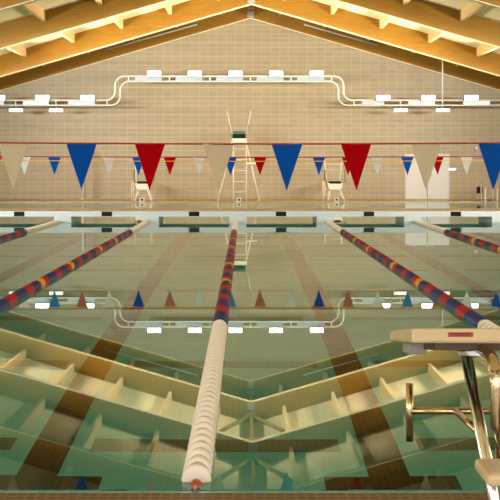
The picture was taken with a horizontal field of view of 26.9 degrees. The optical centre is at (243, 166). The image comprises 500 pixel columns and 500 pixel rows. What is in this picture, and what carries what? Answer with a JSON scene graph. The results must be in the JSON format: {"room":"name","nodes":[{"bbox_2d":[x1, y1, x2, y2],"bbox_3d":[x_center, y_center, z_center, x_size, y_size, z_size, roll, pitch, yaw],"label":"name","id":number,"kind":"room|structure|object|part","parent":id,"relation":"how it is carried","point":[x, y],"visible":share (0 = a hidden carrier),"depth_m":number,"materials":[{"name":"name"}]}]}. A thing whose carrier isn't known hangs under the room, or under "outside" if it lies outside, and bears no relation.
{"room":"indoor swimming pool","nodes":[
{"label":"indoor swimming pool","id":0,"kind":"room"},
{"bbox_2d":[0,156,481,174],"bbox_3d":[0.200,0.568,25.120,26.860,1.983,0.057,0,0,0],"label":"pennant line","id":1,"kind":"object","parent":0,"point":[109,160],"visible":0.72,"depth_m":25.12,"materials":[{"name":"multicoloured fabric"}]},
{"bbox_3d":[0.200,-0.273,25.120,26.800,0.124,0.028,0,0,0],"label":"cord","id":2,"kind":"part","parent":1,"relation":"part of","materials":[{"name":"red fabric"}]},
{"bbox_2d":[0,160,483,161],"bbox_3d":[0.200,0.625,24.600,26.860,1.870,0.057,0,0,0],"label":"rope","id":3,"kind":"object","parent":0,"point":[0,160],"visible":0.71,"depth_m":24.59,"materials":[{"name":"fabric"}]},
{"bbox_2d":[0,19,499,198],"bbox_3d":[0.300,-3.060,50.350,32.600,9.900,0.300,0,0,0],"label":"wall","id":4,"kind":"structure","parent":0,"point":[145,112],"depth_m":50.20,"materials":[{"name":"beige tile"}]},
{"bbox_2d":[405,154,448,198],"bbox_3d":[8.774,0.480,50.139,2.134,2.160,0.161,0,0,0],"label":"door","id":5,"kind":"structure","parent":4,"relation":"in","point":[438,185],"depth_m":50.10,"materials":[{"name":"white paint"}]},
{"bbox_3d":[8.261,0.500,50.108,0.707,1.780,0.015,0,0,0],"label":"panel","id":6,"kind":"part","parent":5,"relation":"part of","materials":[{"name":"grey paint"}]},
{"bbox_3d":[9.288,0.500,50.108,0.707,1.780,0.015,0,0,0],"label":"panel","id":7,"kind":"part","parent":5,"relation":"part of","materials":[{"name":"grey paint"}]},
{"bbox_2d":[477,187,482,192],"bbox_3d":[11.282,1.127,50.138,0.260,0.320,0.115,0,0,0],"label":"wall box","id":8,"kind":"object","parent":4,"relation":"attached to","point":[478,188],"visible":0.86,"depth_m":50.08,"materials":[{"name":"black plastic"}]},
{"bbox_2d":[0,199,499,499],"bbox_3d":[0.300,2.675,22.100,32.600,2.230,56.200,0,0,0],"label":"floor","id":9,"kind":"structure","parent":0,"point":[4,495],"depth_m":5.09,"materials":[{"name":"brown tile"}]},
{"bbox_2d":[81,178,85,199],"bbox_3d":[-7.463,0.435,48.600,0.220,2.390,0.086,0,0,0],"label":"pole","id":10,"kind":"object","parent":9,"relation":"on","point":[84,184],"visible":0.36,"depth_m":48.58,"materials":[{"name":"white metal"}]},
{"bbox_2d":[131,167,153,200],"bbox_3d":[-4.564,0.606,47.300,1.057,1.941,0.966,0,0,0],"label":"chair","id":11,"kind":"object","parent":9,"relation":"on","point":[140,185],"visible":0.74,"depth_m":46.96,"materials":[{"name":"white metal"}]},
{"bbox_3d":[-4.536,0.718,47.250,0.516,0.099,0.640,0,0,0],"label":"seat","id":12,"kind":"part","parent":11,"relation":"part of","materials":[{"name":"plastic"}]},
{"bbox_2d":[217,111,259,200],"bbox_3d":[-0.236,-0.486,47.625,1.941,4.115,1.425,0,0,0],"label":"chair","id":13,"kind":"object","parent":9,"relation":"on","point":[238,136],"visible":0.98,"depth_m":47.13,"materials":[{"name":"white metal"}]},
{"bbox_3d":[-0.853,0.230,47.100,0.706,2.680,0.376,0,0,0],"label":"leg","id":14,"kind":"part","parent":13,"relation":"part of","materials":[{"name":"white metal"}]},
{"bbox_3d":[-0.480,0.180,47.110,0.064,2.765,0.281,0,0,0],"label":"ladder rail","id":15,"kind":"part","parent":13,"relation":"part of","materials":[{"name":"white metal"}]},
{"bbox_3d":[-0.224,-1.374,47.475,0.575,0.206,0.650,0,0,0],"label":"seat","id":16,"kind":"part","parent":13,"relation":"part of","materials":[{"name":"black plastic"}]},
{"bbox_3d":[-0.224,-1.535,47.750,0.557,0.171,0.100,0,0,0],"label":"backrest","id":17,"kind":"part","parent":13,"relation":"part of","materials":[{"name":"green plastic"}]},
{"bbox_3d":[-0.218,-1.167,47.500,0.687,0.206,0.700,0,0,0],"label":"seat","id":18,"kind":"part","parent":13,"relation":"part of","materials":[{"name":"white plastic"}]},
{"bbox_3d":[0.103,0.180,47.110,0.064,2.765,0.281,0,0,0],"label":"ladder rail","id":19,"kind":"part","parent":13,"relation":"part of","materials":[{"name":"white metal"}]},
{"bbox_3d":[0.393,0.230,47.100,0.684,2.679,0.376,0,0,0],"label":"leg","id":20,"kind":"part","parent":13,"relation":"part of","materials":[{"name":"white metal"}]},
{"bbox_2d":[0,202,499,489],"bbox_3d":[0.200,1.590,25.875,25.600,0.001,41.450,0,0,0],"label":"pool water","id":21,"kind":"object","parent":9,"relation":"in","point":[102,364],"visible":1,"depth_m":8.95,"materials":[{"name":"green liquid"}]},
{"bbox_2d":[0,220,59,240],"bbox_3d":[-5.270,1.578,17.546,0.156,0.152,24.852,0,0,0],"label":"lane rope","id":22,"kind":"object","parent":21,"relation":"on","point":[20,232],"visible":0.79,"depth_m":25.28,"materials":[{"name":"plastic"}]},
{"bbox_2d":[0,220,148,310],"bbox_3d":[-2.745,1.578,17.546,0.155,0.153,24.852,0,0,0],"label":"lane rope","id":23,"kind":"object","parent":21,"relation":"on","point":[15,296],"visible":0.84,"depth_m":15.25,"materials":[{"name":"plastic"}]},
{"bbox_2d":[182,220,237,490],"bbox_3d":[-0.240,1.578,17.546,0.158,0.153,24.852,0,0,0],"label":"lane rope","id":24,"kind":"object","parent":21,"relation":"on","point":[197,469],"visible":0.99,"depth_m":6.99,"materials":[{"name":"plastic"}]},
{"bbox_2d":[325,220,499,327],"bbox_3d":[2.375,1.578,17.546,0.156,0.153,24.852,0,0,0],"label":"lane rope","id":25,"kind":"object","parent":21,"relation":"on","point":[470,315],"visible":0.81,"depth_m":13.32,"materials":[{"name":"plastic"}]},
{"bbox_2d":[414,220,499,250],"bbox_3d":[4.870,1.578,17.546,0.156,0.153,24.852,0,0,0],"label":"lane rope","id":26,"kind":"object","parent":21,"relation":"on","point":[450,232],"visible":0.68,"depth_m":23.21,"materials":[{"name":"plastic"}]},
{"bbox_2d":[0,208,499,221],"bbox_3d":[0.200,2.531,30.899,25.600,2.518,1.822,0,0,0],"label":"bulkhead","id":27,"kind":"object","parent":9,"relation":"on","point":[62,214],"visible":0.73,"depth_m":30.00,"materials":[{"name":"plastic"}]},
{"bbox_3d":[-6.440,1.359,29.995,0.300,0.132,0.014,0,0,0],"label":"target panel","id":28,"kind":"part","parent":27,"relation":"part of","materials":[{"name":"black rubber"}]},
{"bbox_3d":[-3.930,1.359,29.995,0.300,0.132,0.014,0,0,0],"label":"target panel","id":29,"kind":"part","parent":27,"relation":"part of","materials":[{"name":"black rubber"}]},
{"bbox_3d":[-1.430,1.359,29.995,0.300,0.132,0.014,0,0,0],"label":"target panel","id":30,"kind":"part","parent":27,"relation":"part of","materials":[{"name":"black rubber"}]},
{"bbox_3d":[1.060,1.359,29.995,0.300,0.132,0.014,0,0,0],"label":"target panel","id":31,"kind":"part","parent":27,"relation":"part of","materials":[{"name":"black rubber"}]},
{"bbox_3d":[3.580,1.359,29.995,0.300,0.132,0.014,0,0,0],"label":"target panel","id":32,"kind":"part","parent":27,"relation":"part of","materials":[{"name":"black rubber"}]},
{"bbox_3d":[6.070,1.359,29.995,0.300,0.132,0.014,0,0,0],"label":"target panel","id":33,"kind":"part","parent":27,"relation":"part of","materials":[{"name":"black rubber"}]},
{"bbox_2d":[322,159,345,200],"bbox_3d":[4.072,0.606,47.300,1.057,1.941,0.966,0,0,0],"label":"chair","id":34,"kind":"object","parent":9,"relation":"on","point":[332,185],"visible":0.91,"depth_m":47.20,"materials":[{"name":"white metal"}]},
{"bbox_3d":[3.570,1.105,47.275,0.052,0.913,0.102,0,0,0],"label":"ladder rail","id":35,"kind":"part","parent":34,"relation":"part of","materials":[{"name":"white metal"}]},
{"bbox_3d":[4.101,0.718,47.250,0.516,0.099,0.640,0,0,0],"label":"seat","id":36,"kind":"part","parent":34,"relation":"part of","materials":[{"name":"black plastic"}]},
{"bbox_3d":[4.404,0.213,47.660,0.069,1.155,0.269,0,0,26],"label":"post","id":37,"kind":"part","parent":34,"relation":"part of","materials":[{"name":"white metal"}]},
{"bbox_2d":[390,328,499,499],"bbox_3d":[1.150,1.147,4.619,0.860,0.897,1.198,0,0,0],"label":"starting block","id":38,"kind":"object","parent":9,"relation":"on","point":[467,343],"visible":1,"depth_m":4.54,"materials":[{"name":"plastic"}]},
{"bbox_3d":[0.820,0.869,5.035,0.090,0.073,0.170,0,0,0],"label":"handle","id":39,"kind":"part","parent":38,"relation":"part of","materials":[{"name":"plastic"}]},
{"bbox_3d":[1.034,0.853,4.825,0.120,0.030,0.150,0,0,0],"label":"mounting plate","id":40,"kind":"part","parent":38,"relation":"part of","materials":[{"name":"silver metal"}]},
{"bbox_3d":[1.042,1.216,4.550,0.055,0.757,0.623,0,0,-3],"label":"leg","id":41,"kind":"part","parent":38,"relation":"part of","materials":[{"name":"silver metal"}]},
{"bbox_2d":[481,182,497,201],"bbox_3d":[10.993,1.596,46.929,0.594,1.788,0.898,0,0,0],"label":"pool ladder","id":42,"kind":"object","parent":9,"relation":"on","point":[482,182],"visible":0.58,"depth_m":47.21,"materials":[{"name":"metal"}]},
{"bbox_3d":[10.726,1.596,46.945,0.060,1.788,0.867,0,0,0],"label":"handrail","id":43,"kind":"part","parent":42,"relation":"part of","materials":[{"name":"metal"}]},
{"bbox_3d":[11.261,1.596,46.945,0.060,1.788,0.867,0,0,0],"label":"handrail","id":44,"kind":"part","parent":42,"relation":"part of","materials":[{"name":"metal"}]},
{"bbox_2d":[0,142,499,189],"bbox_3d":[0.200,0.446,10.120,26.860,2.228,0.057,0,0,0],"label":"pennant line","id":45,"kind":"object","parent":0,"point":[81,154],"visible":1,"depth_m":10.12,"materials":[{"name":"fabric"}]},
{"bbox_3d":[0.200,-0.393,10.120,26.801,0.365,0.017,0,0,0],"label":"cord","id":46,"kind":"part","parent":45,"relation":"part of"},
{"bbox_2d":[0,0,499,54],"bbox_3d":[0.300,-5.700,22.100,33.200,5.020,56.800,0,0,0],"label":"ceiling","id":47,"kind":"structure","parent":0,"point":[488,12],"depth_m":44.48,"materials":[{"name":"brown wood"}]},
{"bbox_2d":[0,0,499,77],"bbox_3d":[0.300,-5.180,45.725,32.600,5.661,0.350,0,0,0],"label":"roof beam","id":48,"kind":"structure","parent":47,"relation":"attached to","point":[190,11],"depth_m":45.60,"materials":[{"name":"brown wood"}]},
{"bbox_2d":[111,16,122,27],"bbox_3d":[-5.330,-6.200,42.400,0.140,0.376,6.400,0,0,0],"label":"purlin","id":49,"kind":"object","parent":48,"relation":"attached to","point":[118,20],"visible":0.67,"depth_m":44.23,"materials":[{"name":"beige wood"}]},
{"bbox_2d":[163,1,171,13],"bbox_3d":[-3.215,-6.813,42.400,0.140,0.376,6.400,0,0,0],"label":"purlin","id":50,"kind":"object","parent":48,"relation":"attached to","point":[168,6],"visible":0.83,"depth_m":44.20,"materials":[{"name":"beige wood"}]},
{"bbox_2d":[477,44,496,56],"bbox_3d":[10.200,-4.973,42.400,0.140,0.376,6.400,0,0,0],"label":"purlin","id":51,"kind":"object","parent":48,"relation":"attached to","point":[483,49],"visible":0.67,"depth_m":44.29,"materials":[{"name":"beige wood"}]},
{"bbox_2d":[0,5,499,90],"bbox_3d":[0.300,-5.180,50.075,32.600,5.661,0.250,0,0,0],"label":"roof beam","id":52,"kind":"structure","parent":47,"relation":"attached to","point":[270,17],"depth_m":50.00,"materials":[{"name":"brown wood"}]},
{"bbox_2d":[105,24,196,50],"bbox_3d":[-4.435,-6.164,49.930,4.406,1.284,0.070,0,0,0],"label":"conduit","id":53,"kind":"object","parent":52,"relation":"attached to","point":[194,24],"visible":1,"depth_m":49.91,"materials":[{"name":"metal"}]},
{"bbox_3d":[0.320,-7.430,49.984,0.320,0.600,0.028,0,0,0],"label":"ridge plate","id":54,"kind":"part","parent":52,"relation":"part of","materials":[{"name":"metal"}]},
{"bbox_2d":[304,24,377,45],"bbox_3d":[4.626,-6.271,49.930,3.548,1.069,0.070,0,0,0],"label":"conduit","id":55,"kind":"object","parent":52,"relation":"attached to","point":[304,24],"visible":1,"depth_m":49.91,"materials":[{"name":"metal"}]},
{"bbox_2d":[0,0,499,49],"bbox_3d":[0.300,-5.180,39.025,32.600,5.661,0.350,0,0,0],"label":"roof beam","id":56,"kind":"structure","parent":47,"relation":"attached to","point":[82,13],"depth_m":38.90,"materials":[{"name":"brown wood"}]},
{"bbox_2d":[7,45,25,56],"bbox_3d":[-9.560,-4.973,42.400,0.140,0.376,6.400,0,0,0],"label":"purlin","id":57,"kind":"object","parent":56,"relation":"attached to","point":[19,49],"visible":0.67,"depth_m":44.29,"materials":[{"name":"beige wood"}]},
{"bbox_2d":[59,30,74,42],"bbox_3d":[-7.445,-5.586,42.400,0.140,0.376,6.400,0,0,0],"label":"purlin","id":58,"kind":"object","parent":56,"relation":"attached to","point":[69,35],"visible":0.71,"depth_m":44.25,"materials":[{"name":"beige wood"}]},
{"bbox_2d":[331,1,340,13],"bbox_3d":[3.855,-6.813,42.400,0.140,0.376,6.400,0,0,0],"label":"purlin","id":59,"kind":"object","parent":56,"relation":"attached to","point":[335,5],"visible":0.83,"depth_m":44.18,"materials":[{"name":"beige wood"}]},
{"bbox_2d":[379,15,392,27],"bbox_3d":[5.970,-6.200,42.400,0.140,0.376,6.400,0,0,0],"label":"purlin","id":60,"kind":"object","parent":56,"relation":"attached to","point":[384,20],"visible":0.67,"depth_m":44.28,"materials":[{"name":"beige wood"}]},
{"bbox_2d":[428,30,444,42],"bbox_3d":[8.085,-5.586,42.400,0.140,0.376,6.400,0,0,0],"label":"purlin","id":61,"kind":"object","parent":56,"relation":"attached to","point":[433,35],"visible":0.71,"depth_m":44.28,"materials":[{"name":"beige wood"}]},
{"bbox_2d":[0,60,499,105],"bbox_3d":[0.272,-4.125,47.400,26.258,2.784,0.100,0,0,0],"label":"pipe","id":62,"kind":"object","parent":47,"relation":"hanging from","point":[138,78],"visible":1,"depth_m":47.36,"materials":[{"name":"white metal"}]},
{"bbox_2d":[0,95,5,100],"bbox_3d":[-11.064,-3.093,47.214,0.632,0.235,0.277,0,0,0],"label":"floodlight","id":63,"kind":"object","parent":62,"relation":"attached to","point":[2,97],"visible":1,"depth_m":47.08,"materials":[{"name":"white paint"}]},
{"bbox_2d":[9,107,23,111],"bbox_3d":[-10.299,-2.593,47.388,0.634,0.238,0.225,0,0,0],"label":"hanging lamp","id":64,"kind":"object","parent":62,"relation":"hanging from","point":[16,109],"visible":1,"depth_m":47.27,"materials":[{"name":"white paint"}]},
{"bbox_3d":[-9.417,-2.877,47.400,1.177,0.204,0.100,0,0,0],"label":"gear panel","id":65,"kind":"part","parent":62,"relation":"part of","materials":[{"name":"white metal"}]},
{"bbox_2d":[35,95,49,100],"bbox_3d":[-9.077,-3.093,47.214,0.632,0.235,0.277,0,0,0],"label":"floodlight","id":66,"kind":"object","parent":62,"relation":"attached to","point":[37,97],"visible":1,"depth_m":47.08,"materials":[{"name":"white paint"}]},
{"bbox_2d":[49,107,63,111],"bbox_3d":[-8.489,-2.593,47.388,0.634,0.238,0.225,0,0,0],"label":"hanging lamp","id":67,"kind":"object","parent":62,"relation":"hanging from","point":[56,109],"visible":1,"depth_m":47.27,"materials":[{"name":"white paint"}]},
{"bbox_3d":[-7.357,-2.877,47.400,1.222,0.204,0.100,0,0,0],"label":"gear panel","id":68,"kind":"part","parent":62,"relation":"part of","materials":[{"name":"white metal"}]},
{"bbox_2d":[80,95,94,100],"bbox_3d":[-7.045,-3.093,47.214,0.632,0.235,0.277,0,0,0],"label":"floodlight","id":69,"kind":"object","parent":62,"relation":"attached to","point":[82,97],"visible":1,"depth_m":47.08,"materials":[{"name":"white paint"}]},
{"bbox_3d":[-4.324,-3.964,47.400,1.222,0.204,0.100,0,0,0],"label":"gear panel","id":70,"kind":"part","parent":62,"relation":"part of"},
{"bbox_2d":[147,71,161,75],"bbox_3d":[-4.042,-4.186,47.214,0.632,0.235,0.277,0,0,0],"label":"floodlight","id":71,"kind":"object","parent":62,"relation":"attached to","point":[149,73],"visible":1,"depth_m":47.08,"materials":[{"name":"white paint"}]},
{"bbox_3d":[-2.490,-3.964,47.400,1.222,0.204,0.100,0,0,0],"label":"gear panel","id":72,"kind":"part","parent":62,"relation":"part of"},
{"bbox_2d":[188,71,201,75],"bbox_3d":[-2.213,-4.186,47.214,0.632,0.235,0.277,0,0,0],"label":"floodlight","id":73,"kind":"object","parent":62,"relation":"attached to","point":[190,73],"visible":1,"depth_m":47.08,"materials":[{"name":"white paint"}]},
{"bbox_3d":[-0.656,-3.964,47.400,1.222,0.204,0.100,0,0,0],"label":"gear panel","id":74,"kind":"part","parent":62,"relation":"part of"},
{"bbox_2d":[228,71,242,76],"bbox_3d":[-0.384,-4.186,47.214,0.632,0.235,0.277,0,0,0],"label":"floodlight","id":75,"kind":"object","parent":62,"relation":"attached to","point":[230,73],"visible":1,"depth_m":47.08,"materials":[{"name":"white paint"}]},
{"bbox_3d":[1.177,-3.964,47.400,1.222,0.204,0.100,0,0,0],"label":"gear panel","id":76,"kind":"part","parent":62,"relation":"part of","materials":[{"name":"white metal"}]},
{"bbox_2d":[269,71,282,75],"bbox_3d":[1.445,-4.186,47.214,0.632,0.235,0.277,0,0,0],"label":"floodlight","id":77,"kind":"object","parent":62,"relation":"attached to","point":[271,73],"visible":1,"depth_m":47.08,"materials":[{"name":"white paint"}]},
{"bbox_3d":[3.011,-3.964,47.400,1.222,0.204,0.100,0,0,0],"label":"gear panel","id":78,"kind":"part","parent":62,"relation":"part of","materials":[{"name":"white metal"}]},
{"bbox_2d":[309,71,323,75],"bbox_3d":[3.274,-4.186,47.214,0.632,0.235,0.277,0,0,0],"label":"floodlight","id":79,"kind":"object","parent":62,"relation":"attached to","point":[311,73],"visible":1,"depth_m":47.08,"materials":[{"name":"white paint"}]},
{"bbox_3d":[5.840,-2.877,47.400,0.996,0.204,0.100,0,0,0],"label":"gear panel","id":80,"kind":"part","parent":62,"relation":"part of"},
{"bbox_2d":[376,95,389,100],"bbox_3d":[6.263,-3.093,47.214,0.632,0.235,0.277,0,0,0],"label":"floodlight","id":81,"kind":"object","parent":62,"relation":"attached to","point":[378,97],"visible":1,"depth_m":47.08,"materials":[{"name":"white paint"}]},
{"bbox_2d":[393,107,407,111],"bbox_3d":[7.085,-2.593,47.388,0.634,0.238,0.225,0,0,0],"label":"hanging lamp","id":82,"kind":"object","parent":62,"relation":"hanging from","point":[400,109],"visible":1,"depth_m":47.27,"materials":[{"name":"white metal"}]},
{"bbox_3d":[8.036,-2.877,47.400,1.222,0.204,0.100,0,0,0],"label":"gear panel","id":83,"kind":"part","parent":62,"relation":"part of","materials":[{"name":"white metal"}]},
{"bbox_2d":[420,95,434,100],"bbox_3d":[8.291,-3.093,47.214,0.632,0.235,0.277,0,0,0],"label":"floodlight","id":84,"kind":"object","parent":62,"relation":"attached to","point":[422,97],"visible":1,"depth_m":47.08,"materials":[{"name":"white paint"}]},
{"bbox_2d":[435,107,449,111],"bbox_3d":[8.986,-2.593,47.388,0.634,0.238,0.225,0,0,0],"label":"hanging lamp","id":85,"kind":"object","parent":62,"relation":"hanging from","point":[442,109],"visible":1,"depth_m":47.27,"materials":[{"name":"white paint"}]},
{"bbox_3d":[8.986,-4.264,47.400,0.055,2.506,0.055,0,0,-22],"label":"hanger rod","id":86,"kind":"part","parent":62,"relation":"part of","materials":[{"name":"white paint"}]},
{"bbox_2d":[463,95,477,100],"bbox_3d":[10.228,-3.093,47.214,0.632,0.235,0.277,0,0,0],"label":"floodlight","id":87,"kind":"object","parent":62,"relation":"attached to","point":[465,97],"visible":1,"depth_m":47.08,"materials":[{"name":"white paint"}]},
{"bbox_3d":[10.526,-2.877,47.400,1.222,0.204,0.100,0,0,0],"label":"gear panel","id":88,"kind":"part","parent":62,"relation":"part of","materials":[{"name":"white metal"}]},
{"bbox_2d":[0,0,499,11],"bbox_3d":[0.300,-5.180,32.325,32.600,5.661,0.350,0,0,0],"label":"roof beam","id":89,"kind":"structure","parent":47,"relation":"attached to","point":[4,4],"depth_m":32.20,"materials":[{"name":"brown wood"}]},
{"bbox_2d":[21,2,45,20],"bbox_3d":[-7.445,-5.586,35.700,0.140,0.376,6.400,0,0,0],"label":"purlin","id":90,"kind":"object","parent":89,"relation":"attached to","point":[33,8],"visible":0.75,"depth_m":37.21,"materials":[{"name":"beige wood"}]},
{"bbox_2d":[403,0,410,4],"bbox_3d":[5.970,-6.200,35.700,0.140,0.376,6.400,0,0,0],"label":"purlin","id":91,"kind":"object","parent":89,"relation":"attached to","point":[405,2],"visible":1,"depth_m":38.43,"materials":[{"name":"beige wood"}]},
{"bbox_2d":[460,2,485,20],"bbox_3d":[8.085,-5.586,35.700,0.140,0.376,6.400,0,0,0],"label":"purlin","id":92,"kind":"object","parent":89,"relation":"attached to","point":[472,8],"visible":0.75,"depth_m":37.19,"materials":[{"name":"beige wood"}]}
]}

